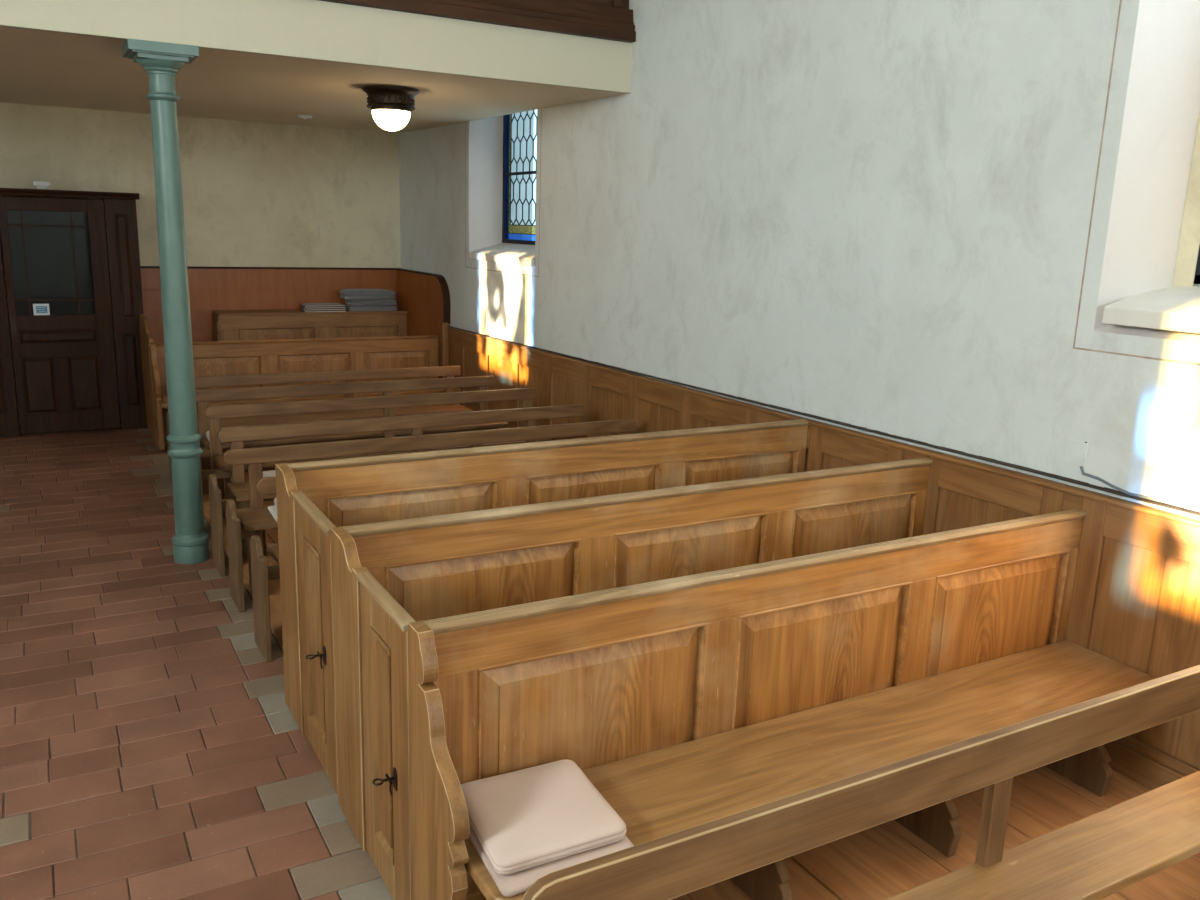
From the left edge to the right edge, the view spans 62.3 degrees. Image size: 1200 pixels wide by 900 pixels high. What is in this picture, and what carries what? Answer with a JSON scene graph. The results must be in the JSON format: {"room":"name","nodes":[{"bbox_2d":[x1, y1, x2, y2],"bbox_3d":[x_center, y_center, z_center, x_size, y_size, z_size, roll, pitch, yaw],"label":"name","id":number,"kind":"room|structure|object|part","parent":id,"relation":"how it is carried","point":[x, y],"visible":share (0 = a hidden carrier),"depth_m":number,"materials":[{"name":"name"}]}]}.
{"room":"church","nodes":[
{"label":"church","id":0,"kind":"room"},
{"bbox_2d":[0,421,392,899],"bbox_3d":[-0.841,1.628,2.201,7.958,0.121,19.083,-5,15,-29],"label":"floor","id":1,"kind":"structure","parent":0,"point":[151,749],"depth_m":4.12,"materials":[{"name":"tile"}]},
{"bbox_2d":[0,188,146,436],"bbox_3d":[-5.029,-1.285,9.270,1.425,2.205,0.600,-5,15,-29],"label":"wooden door","id":2,"kind":"structure","parent":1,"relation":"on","point":[54,250],"depth_m":9.09,"materials":[{"name":"brown wood"}]},
{"bbox_3d":[-5.424,-0.674,8.927,0.135,0.720,0.024,-5,15,-29],"label":"panel","id":3,"kind":"part","parent":2,"relation":"part of","materials":[{"name":"brown wood"}]},
{"bbox_3d":[-5.245,-1.101,8.889,0.040,0.140,0.004,-5,15,-29],"label":"lock plate","id":4,"kind":"part","parent":2,"relation":"part of","materials":[{"name":"brown metal"}]},
{"bbox_3d":[-5.133,-0.590,9.103,0.270,0.525,0.026,-5,15,-29],"label":"door panel","id":5,"kind":"part","parent":2,"relation":"part of","materials":[{"name":"brown wood"}]},
{"bbox_2d":[33,304,49,314],"bbox_3d":[-5.044,-1.267,8.972,0.127,0.107,0.003,-5,15,-29],"label":"paper notice","id":6,"kind":"object","parent":2,"relation":"attached to","point":[39,309],"visible":1,"depth_m":8.97,"materials":[{"name":"white paper"}]},
{"bbox_2d":[33,181,49,189],"bbox_3d":[-4.964,-2.352,8.834,0.138,0.069,0.080,-5,15,-29],"label":"warning light","id":7,"kind":"object","parent":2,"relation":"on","point":[40,184],"visible":0.96,"depth_m":8.80,"materials":[{"name":"white plastic"}]},
{"bbox_3d":[-4.936,-1.680,8.951,0.633,0.920,0.006,-5,15,-29],"label":"glass","id":8,"kind":"part","parent":2,"relation":"part of","materials":[{"name":"black glass"}]},
{"bbox_3d":[-4.956,-1.039,9.096,0.643,0.135,0.026,-5,15,-29],"label":"door panel","id":9,"kind":"part","parent":2,"relation":"part of","materials":[{"name":"brown wood"}]},
{"bbox_3d":[-4.996,-2.333,9.034,1.425,0.055,0.600,-5,15,-29],"label":"cornice","id":10,"kind":"part","parent":2,"relation":"part of","materials":[{"name":"brown wood"}]},
{"bbox_3d":[-4.809,-0.620,9.283,0.273,0.525,0.026,-5,15,-29],"label":"door panel","id":11,"kind":"part","parent":2,"relation":"part of","materials":[{"name":"brown wood"}]},
{"bbox_3d":[-4.427,-1.710,9.251,0.135,0.980,0.024,-5,15,-29],"label":"panel","id":12,"kind":"part","parent":2,"relation":"part of","materials":[{"name":"brown wood"}]},
{"bbox_3d":[-4.457,-0.765,9.463,0.135,0.720,0.024,-5,15,-29],"label":"panel","id":13,"kind":"part","parent":2,"relation":"part of","materials":[{"name":"brown wood"}]},
{"bbox_2d":[122,38,208,563],"bbox_3d":[-2.426,-0.762,5.695,0.344,2.912,0.344,-5,15,-29],"label":"column","id":14,"kind":"structure","parent":1,"relation":"on","point":[161,61],"depth_m":5.61,"materials":[{"name":"teal metal"}]},
{"bbox_2d":[250,476,279,662],"bbox_3d":[-0.498,0.459,5.362,2.638,0.795,0.406,-5,15,-29],"label":"bench","id":15,"kind":"object","parent":1,"relation":"on","point":[261,573],"visible":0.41,"depth_m":4.67,"materials":[{"name":"brown wood"}]},
{"bbox_3d":[-0.543,0.075,5.445,2.575,0.085,0.030,-5,15,-29],"label":"backrest rail","id":16,"kind":"part","parent":15,"relation":"part of","materials":[{"name":"brown wood"}]},
{"bbox_3d":[-0.466,0.414,5.404,2.535,0.032,0.345,-5,15,-29],"label":"seat","id":17,"kind":"part","parent":15,"relation":"part of","materials":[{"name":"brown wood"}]},
{"bbox_2d":[166,366,472,482],"bbox_3d":[-2.234,-0.227,8.170,2.438,0.795,0.406,-5,15,-29],"label":"bench","id":18,"kind":"object","parent":1,"relation":"on","point":[347,376],"visible":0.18,"depth_m":8.20,"materials":[{"name":"brown wood"}]},
{"bbox_3d":[-2.292,-0.610,8.245,2.405,0.085,0.030,-5,15,-29],"label":"backrest rail","id":19,"kind":"part","parent":18,"relation":"part of","materials":[{"name":"brown wood"}]},
{"bbox_3d":[-2.215,-0.271,8.204,2.365,0.032,0.345,-5,15,-29],"label":"seat","id":20,"kind":"part","parent":18,"relation":"part of","materials":[{"name":"brown wood"}]},
{"bbox_2d":[195,376,508,493],"bbox_3d":[-1.899,-0.097,7.639,2.488,0.795,0.406,-5,15,-29],"label":"bench","id":21,"kind":"object","parent":1,"relation":"on","point":[202,396],"visible":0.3,"depth_m":7.58,"materials":[{"name":"brown wood"}]},
{"bbox_2d":[206,426,255,442],"bbox_3d":[-2.658,-0.114,7.205,0.368,0.072,0.260,-5,15,-29],"label":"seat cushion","id":22,"kind":"object","parent":21,"relation":"on","point":[207,432],"visible":0.13,"depth_m":7.12,"materials":[{"name":"fabric"}]},
{"bbox_3d":[-1.916,-0.484,7.738,2.360,0.085,0.030,-5,15,-29],"label":"backrest rail","id":23,"kind":"part","parent":21,"relation":"part of","materials":[{"name":"brown wood"}]},
{"bbox_3d":[-1.839,-0.145,7.697,2.320,0.032,0.345,-5,15,-29],"label":"seat","id":24,"kind":"part","parent":21,"relation":"part of","materials":[{"name":"brown wood"}]},
{"bbox_2d":[200,388,550,529],"bbox_3d":[-1.544,0.041,7.075,2.538,0.795,0.406,-5,15,-29],"label":"bench","id":25,"kind":"object","parent":1,"relation":"on","point":[219,467],"visible":0.32,"depth_m":6.95,"materials":[{"name":"brown wood"}]},
{"bbox_3d":[-2.466,0.294,6.642,0.035,0.399,0.270,-5,15,-29],"label":"leg","id":26,"kind":"part","parent":25,"relation":"part of","materials":[{"name":"brown wood"}]},
{"bbox_3d":[-1.566,-0.345,7.172,2.420,0.085,0.030,-5,15,-29],"label":"backrest rail","id":27,"kind":"part","parent":25,"relation":"part of","materials":[{"name":"brown wood"}]},
{"bbox_3d":[-1.489,-0.007,7.130,2.380,0.032,0.345,-5,15,-29],"label":"seat","id":28,"kind":"part","parent":25,"relation":"part of","materials":[{"name":"brown wood"}]},
{"bbox_2d":[209,404,583,576],"bbox_3d":[-1.159,0.199,6.427,2.558,0.795,0.406,-5,15,-29],"label":"bench","id":29,"kind":"object","parent":1,"relation":"on","point":[239,489],"visible":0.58,"depth_m":6.21,"materials":[{"name":"brown wood"}]},
{"bbox_3d":[-2.124,0.456,5.970,0.035,0.399,0.270,-5,15,-29],"label":"leg","id":30,"kind":"part","parent":29,"relation":"part of","materials":[{"name":"brown wood"}]},
{"bbox_3d":[-1.121,0.152,6.473,2.440,0.032,0.345,-5,15,-29],"label":"seat","id":31,"kind":"part","parent":29,"relation":"part of","materials":[{"name":"brown wood"}]},
{"bbox_2d":[263,470,275,477],"bbox_3d":[-1.881,0.172,6.024,0.394,0.078,0.260,-5,15,-29],"label":"seat cushion","id":32,"kind":"object","parent":29,"relation":"on","point":[265,473],"visible":0.08,"depth_m":5.97,"materials":[{"name":"fabric"}]},
{"bbox_3d":[-1.198,-0.186,6.514,2.480,0.085,0.030,-5,15,-29],"label":"backrest rail","id":33,"kind":"part","parent":29,"relation":"part of","materials":[{"name":"brown wood"}]},
{"bbox_2d":[223,418,636,611],"bbox_3d":[-0.835,0.320,5.936,2.628,0.795,0.406,-5,15,-29],"label":"bench","id":34,"kind":"object","parent":1,"relation":"on","point":[254,520],"visible":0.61,"depth_m":5.61,"materials":[{"name":"brown wood"}]},
{"bbox_3d":[-1.883,0.584,5.433,0.035,0.399,0.270,-5,15,-29],"label":"leg","id":35,"kind":"part","parent":34,"relation":"part of","materials":[{"name":"brown wood"}]},
{"bbox_3d":[-0.823,0.276,5.967,2.570,0.032,0.345,-5,15,-29],"label":"seat","id":36,"kind":"part","parent":34,"relation":"part of","materials":[{"name":"brown wood"}]},
{"bbox_2d":[268,505,277,521],"bbox_3d":[-1.627,0.332,5.481,0.369,0.022,0.274,-5,15,-29],"label":"folded cloth","id":37,"kind":"object","parent":34,"relation":"on","point":[273,510],"visible":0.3,"depth_m":5.41,"materials":[{"name":"white fabric"}]},
{"bbox_3d":[-0.900,-0.063,6.008,2.610,0.085,0.030,-5,15,-29],"label":"backrest rail","id":38,"kind":"part","parent":34,"relation":"part of","materials":[{"name":"brown wood"}]},
{"bbox_2d":[164,444,1199,899],"bbox_3d":[-0.577,0.760,5.799,2.672,0.023,11.680,-5,15,-29],"label":"boards","id":39,"kind":"object","parent":1,"relation":"on","point":[883,861],"depth_m":3.35,"materials":[{"name":"brown wood"}]},
{"bbox_2d":[139,314,460,449],"bbox_3d":[-2.857,-0.725,9.559,2.720,1.083,1.305,-5,15,-29],"label":"pew","id":40,"kind":"object","parent":39,"relation":"on","point":[238,357],"visible":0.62,"depth_m":9.23,"materials":[{"name":"brown wood"}]},
{"bbox_3d":[-4.137,-0.668,9.125,0.040,1.083,0.810,-5,15,-29],"label":"panel","id":41,"kind":"part","parent":40,"relation":"part of","materials":[{"name":"brown wood"}]},
{"bbox_3d":[-3.866,-0.467,8.672,0.042,0.907,0.298,-5,15,-29],"label":"panel","id":42,"kind":"part","parent":40,"relation":"part of","materials":[{"name":"brown wood"}]},
{"bbox_3d":[-3.464,-0.533,9.042,0.759,0.643,0.031,-5,15,-29],"label":"raised panel","id":43,"kind":"part","parent":40,"relation":"part of","materials":[{"name":"brown wood"}]},
{"bbox_3d":[-2.782,-1.026,9.311,2.660,0.030,0.054,-5,15,-29],"label":"cap rail","id":44,"kind":"part","parent":40,"relation":"part of","materials":[{"name":"brown wood"}]},
{"bbox_3d":[-2.639,-0.519,9.232,2.690,0.036,0.454,-5,15,-29],"label":"seat","id":45,"kind":"part","parent":40,"relation":"part of","materials":[{"name":"brown wood"}]},
{"bbox_3d":[-2.709,-0.604,9.461,0.694,0.643,0.031,-5,15,-29],"label":"raised panel","id":46,"kind":"part","parent":40,"relation":"part of","materials":[{"name":"brown wood"}]},
{"bbox_3d":[-2.002,-0.670,9.853,0.663,0.643,0.031,-5,15,-29],"label":"raised panel","id":47,"kind":"part","parent":40,"relation":"part of","materials":[{"name":"brown wood"}]},
{"bbox_2d":[212,308,406,340],"bbox_3d":[-3.050,-0.950,10.581,1.957,1.062,0.386,-5,15,-29],"label":"pew","id":48,"kind":"object","parent":39,"relation":"on","point":[228,325],"visible":0.38,"depth_m":10.29,"materials":[{"name":"brown wood"}]},
{"bbox_3d":[-3.882,-0.857,10.108,0.035,1.037,0.361,-5,15,-29],"label":"panel","id":49,"kind":"part","parent":48,"relation":"part of","materials":[{"name":"brown wood"}]},
{"bbox_3d":[-3.316,-0.899,10.254,0.773,0.733,0.031,-5,15,-29],"label":"raised panel","id":50,"kind":"part","parent":48,"relation":"part of","materials":[{"name":"brown wood"}]},
{"bbox_2d":[301,303,345,311],"bbox_3d":[-2.931,-1.507,10.482,0.449,0.074,0.284,-5,15,-29],"label":"folded blanket","id":51,"kind":"object","parent":48,"relation":"on","point":[306,307],"visible":1,"depth_m":10.38,"materials":[{"name":"fabric"}]},
{"bbox_3d":[-2.501,-0.975,10.706,0.697,0.733,0.031,-5,15,-29],"label":"raised panel","id":52,"kind":"part","parent":48,"relation":"part of","materials":[{"name":"brown wood"}]},
{"bbox_2d":[346,304,396,310],"bbox_3d":[-2.484,-1.543,10.740,0.531,0.058,0.289,-5,15,-29],"label":"folded blanket","id":53,"kind":"object","parent":48,"relation":"on","point":[348,307],"visible":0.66,"depth_m":10.63,"materials":[{"name":"grey fabric"}]},
{"bbox_2d":[345,299,395,305],"bbox_3d":[-2.479,-1.601,10.726,0.508,0.058,0.294,-5,15,-29],"label":"folded blanket","id":54,"kind":"object","parent":53,"relation":"on","point":[349,302],"visible":0.79,"depth_m":10.60,"materials":[{"name":"grey fabric"}]},
{"bbox_2d":[339,289,394,299],"bbox_3d":[-2.512,-1.678,10.686,0.568,0.102,0.318,-5,15,-29],"label":"folded blanket","id":55,"kind":"object","parent":54,"relation":"on","point":[346,294],"visible":1,"depth_m":10.57,"materials":[{"name":"grey fabric"}]},
{"bbox_2d":[275,419,808,794],"bbox_3d":[0.051,0.540,4.427,2.823,1.045,0.827,-5,15,-29],"label":"pew","id":56,"kind":"object","parent":39,"relation":"on","point":[314,497],"visible":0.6,"depth_m":4.33,"materials":[{"name":"brown wood"}]},
{"bbox_3d":[-1.232,0.596,3.999,0.042,1.045,0.311,-5,15,-29],"label":"post","id":57,"kind":"part","parent":56,"relation":"part of","materials":[{"name":"brown wood"}]},
{"bbox_3d":[-1.038,0.696,3.671,0.025,0.740,0.254,-5,15,-29],"label":"door panel","id":58,"kind":"part","parent":56,"relation":"part of","materials":[{"name":"brown wood"}]},
{"bbox_3d":[-1.029,0.700,3.653,0.035,0.982,0.506,-5,15,-29],"label":"door","id":59,"kind":"part","parent":56,"relation":"part of","materials":[{"name":"brown wood"}]},
{"bbox_3d":[-0.816,0.534,4.386,0.770,0.766,0.031,-5,15,-29],"label":"raised panel","id":60,"kind":"part","parent":56,"relation":"part of","materials":[{"name":"brown wood"}]},
{"bbox_3d":[-0.079,-0.038,4.668,2.722,0.030,0.054,-5,15,-29],"label":"cap rail","id":61,"kind":"part","parent":56,"relation":"part of","materials":[{"name":"brown wood"}]},
{"bbox_3d":[-0.095,0.470,4.785,2.720,1.016,0.040,-5,15,-29],"label":"frame","id":62,"kind":"part","parent":56,"relation":"part of","materials":[{"name":"brown wood"}]},
{"bbox_3d":[-0.037,0.461,4.818,0.726,0.766,0.031,-5,15,-29],"label":"raised panel","id":63,"kind":"part","parent":56,"relation":"part of","materials":[{"name":"brown wood"}]},
{"bbox_3d":[0.724,0.390,5.240,0.743,0.766,0.031,-5,15,-29],"label":"raised panel","id":64,"kind":"part","parent":56,"relation":"part of","materials":[{"name":"brown wood"}]},
{"bbox_2d":[330,457,932,899],"bbox_3d":[0.453,0.722,3.733,2.823,1.019,0.767,-5,15,-29],"label":"pew","id":65,"kind":"object","parent":39,"relation":"on","point":[388,576],"visible":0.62,"depth_m":3.62,"materials":[{"name":"brown wood"}]},
{"bbox_3d":[-0.816,0.784,3.280,0.042,1.019,0.311,-5,15,-29],"label":"post","id":66,"kind":"part","parent":65,"relation":"part of","materials":[{"name":"brown wood"}]},
{"bbox_3d":[-0.636,0.883,2.978,0.025,0.703,0.194,-5,15,-29],"label":"door panel","id":67,"kind":"part","parent":65,"relation":"part of","materials":[{"name":"brown wood"}]},
{"bbox_3d":[-0.627,0.888,2.961,0.035,0.945,0.446,-5,15,-29],"label":"door","id":68,"kind":"part","parent":65,"relation":"part of","materials":[{"name":"brown wood"}]},
{"bbox_3d":[-0.422,0.723,3.655,0.757,0.743,0.031,-5,15,-29],"label":"raised panel","id":69,"kind":"part","parent":65,"relation":"part of","materials":[{"name":"brown wood"}]},
{"bbox_3d":[0.337,0.163,3.951,2.722,0.030,0.054,-5,15,-29],"label":"cap rail","id":70,"kind":"part","parent":65,"relation":"part of","materials":[{"name":"brown wood"}]},
{"bbox_3d":[0.321,0.658,4.066,2.720,0.990,0.040,-5,15,-29],"label":"frame","id":71,"kind":"part","parent":65,"relation":"part of","materials":[{"name":"brown wood"}]},
{"bbox_3d":[0.362,0.650,4.089,0.744,0.743,0.031,-5,15,-29],"label":"raised panel","id":72,"kind":"part","parent":65,"relation":"part of","materials":[{"name":"brown wood"}]},
{"bbox_3d":[1.129,0.578,4.515,0.738,0.743,0.031,-5,15,-29],"label":"raised panel","id":73,"kind":"part","parent":65,"relation":"part of","materials":[{"name":"brown wood"}]},
{"bbox_2d":[408,509,1156,899],"bbox_3d":[0.799,0.873,3.196,2.762,0.982,0.495,-5,15,-29],"label":"pew","id":74,"kind":"object","parent":39,"relation":"on","point":[689,701],"visible":0.88,"depth_m":3.14,"materials":[{"name":"brown wood"}]},
{"bbox_3d":[-0.423,0.968,2.604,0.042,0.982,0.333,-5,15,-29],"label":"panel","id":75,"kind":"part","parent":74,"relation":"part of","materials":[{"name":"brown wood"}]},
{"bbox_2d":[469,826,632,896],"bbox_3d":[-0.157,1.007,2.647,0.396,0.026,0.413,-5,15,-29],"label":"seat cushion","id":76,"kind":"object","parent":74,"relation":"on","point":[509,885],"visible":0.22,"depth_m":2.47,"materials":[{"name":"fabric"}]},
{"bbox_2d":[461,759,626,874],"bbox_3d":[-0.167,0.964,2.660,0.395,0.050,0.394,-5,15,-29],"label":"seat cushion","id":77,"kind":"object","parent":76,"relation":"on","point":[523,819],"visible":0.88,"depth_m":2.59,"materials":[{"name":"fabric"}]},
{"bbox_3d":[-0.020,0.905,2.996,0.767,0.701,0.031,-5,15,-29],"label":"raised panel","id":78,"kind":"part","parent":74,"relation":"part of","materials":[{"name":"brown wood"}]},
{"bbox_3d":[0.724,0.362,3.288,2.722,0.030,0.054,-5,15,-29],"label":"cap rail","id":79,"kind":"part","parent":74,"relation":"part of","materials":[{"name":"brown wood"}]},
{"bbox_3d":[0.829,0.946,3.207,2.708,0.036,0.454,-5,15,-29],"label":"seat","id":80,"kind":"part","parent":74,"relation":"part of","materials":[{"name":"brown wood"}]},
{"bbox_3d":[0.753,0.833,3.425,0.761,0.701,0.031,-5,15,-29],"label":"raised panel","id":81,"kind":"part","parent":74,"relation":"part of","materials":[{"name":"brown wood"}]},
{"bbox_3d":[1.517,0.762,3.849,0.747,0.701,0.031,-5,15,-29],"label":"raised panel","id":82,"kind":"part","parent":74,"relation":"part of","materials":[{"name":"brown wood"}]},
{"bbox_2d":[522,665,1199,899],"bbox_3d":[1.060,1.118,2.518,2.700,0.817,0.231,-5,15,-29],"label":"bench","id":83,"kind":"object","parent":39,"relation":"on","point":[1096,856],"visible":1,"depth_m":2.49,"materials":[{"name":"brown wood"}]},
{"bbox_3d":[1.077,1.109,2.526,2.660,0.032,0.230,-5,15,-29],"label":"seat","id":84,"kind":"part","parent":83,"relation":"part of","materials":[{"name":"brown wood"}]},
{"bbox_2d":[0,102,400,424],"bbox_3d":[-5.264,-3.405,9.329,7.958,6.500,0.600,-5,15,-29],"label":"wall","id":85,"kind":"structure","parent":0,"point":[255,194],"depth_m":10.09,"materials":[{"name":"paint"}]},
{"bbox_2d":[140,268,449,377],"bbox_3d":[-3.040,-1.023,9.951,2.688,1.482,1.543,-5,15,-29],"label":"wall paneling","id":86,"kind":"structure","parent":85,"relation":"attached to","point":[420,295],"depth_m":10.33,"materials":[{"name":"red wood"}]},
{"bbox_2d":[140,266,449,323],"bbox_3d":[-3.018,-1.533,9.828,2.690,0.468,1.543,-5,15,-29],"label":"trim","id":87,"kind":"structure","parent":85,"relation":"attached to","point":[444,286],"depth_m":10.05,"materials":[{"name":"brown wood"}]},
{"bbox_2d":[0,0,631,131],"bbox_3d":[-3.928,-2.773,7.027,6.758,0.332,4.870,-5,15,-29],"label":"ceiling","id":88,"kind":"structure","parent":0,"point":[269,61],"depth_m":6.13,"materials":[{"name":"beige paint"}]},
{"bbox_2d":[298,114,311,118],"bbox_3d":[-2.659,-3.000,8.957,0.128,0.034,0.128,-5,15,-29],"label":"recessed light","id":89,"kind":"object","parent":88,"relation":"in","point":[300,115],"visible":1,"depth_m":8.91,"materials":[{"name":"white plastic"}]},
{"bbox_2d":[362,86,418,130],"bbox_3d":[-1.450,-2.356,6.897,0.388,0.272,0.388,-5,15,-29],"label":"ceiling lamp","id":90,"kind":"object","parent":88,"relation":"attached to","point":[391,107],"visible":1,"depth_m":6.78,"materials":[{"name":"brown metal"}]},
{"bbox_3d":[-1.452,-2.289,6.912,0.262,0.134,0.262,-5,15,-29],"label":"globe","id":91,"kind":"part","parent":90,"relation":"part of"},
{"bbox_2d":[399,0,1199,518],"bbox_3d":[2.464,-1.801,3.276,0.600,6.500,19.083,-5,15,-29],"label":"wall","id":92,"kind":"structure","parent":0,"point":[870,214],"depth_m":4.80,"materials":[{"name":"paint"}]},
{"bbox_2d":[441,322,447,377],"bbox_3d":[-1.560,-0.755,9.970,0.059,1.042,0.065,-5,15,-29],"label":"trim","id":93,"kind":"structure","parent":92,"relation":"attached to","point":[444,331],"depth_m":9.88,"materials":[{"name":"brown wood"}]},
{"bbox_2d":[319,0,635,42],"bbox_3d":[-2.725,-2.903,4.836,6.752,0.993,0.135,-5,15,-29],"label":"balcony railing","id":94,"kind":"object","parent":92,"relation":"attached to","point":[600,19],"depth_m":6.18,"materials":[{"name":"brown wood"}]},
{"bbox_2d":[465,109,541,276],"bbox_3d":[-0.698,-3.080,8.471,0.342,3.078,1.587,-5,15,-29],"label":"window","id":95,"kind":"structure","parent":92,"relation":"in","point":[517,246],"depth_m":8.97,"materials":[{"name":"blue glass"}]},
{"bbox_3d":[-0.756,-1.734,8.765,0.307,0.155,1.330,-5,15,-29],"label":"sill","id":96,"kind":"part","parent":95,"relation":"part of","materials":[{"name":"white stone"}]},
{"bbox_3d":[-0.567,-3.086,8.545,0.040,2.590,1.210,-5,15,-29],"label":"frame","id":97,"kind":"part","parent":95,"relation":"part of","materials":[{"name":"metal"}]},
{"bbox_3d":[-0.567,-3.086,8.545,0.001,2.520,1.140,-5,15,-29],"label":"border glass","id":98,"kind":"part","parent":95,"relation":"part of","materials":[{"name":"glass"}]},
{"bbox_2d":[447,327,1199,789],"bbox_3d":[0.986,0.276,5.651,0.058,1.082,10.300,-5,15,-29],"label":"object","id":99,"kind":"structure","parent":92,"relation":"attached to","point":[1135,599],"depth_m":4.06,"materials":[{"name":"brown wood"}]},
{"bbox_2d":[448,326,1199,515],"bbox_3d":[0.996,-0.216,5.537,0.039,0.087,10.300,-5,15,-29],"label":"trim","id":100,"kind":"structure","parent":92,"relation":"attached to","point":[1070,480],"depth_m":4.72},
{"bbox_2d":[1073,0,1199,365],"bbox_3d":[2.445,-1.751,3.004,0.365,3.078,1.597,-5,15,-29],"label":"window","id":101,"kind":"structure","parent":92,"relation":"in","point":[1176,307],"depth_m":3.75,"materials":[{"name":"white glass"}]},
{"bbox_3d":[2.388,-0.432,3.292,0.330,0.148,1.340,-5,15,-29],"label":"sill","id":102,"kind":"part","parent":101,"relation":"part of","materials":[{"name":"white stone"}]},
{"bbox_3d":[2.594,-1.772,3.067,0.040,2.557,1.100,-5,15,-29],"label":"frame","id":103,"kind":"part","parent":101,"relation":"part of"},
{"bbox_2d":[1080,466,1199,511],"bbox_3d":[2.104,0.177,3.621,0.020,0.066,0.805,-5,15,-29],"label":"cable","id":104,"kind":"object","parent":92,"relation":"attached to","point":[1081,467],"visible":1,"depth_m":3.74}
]}

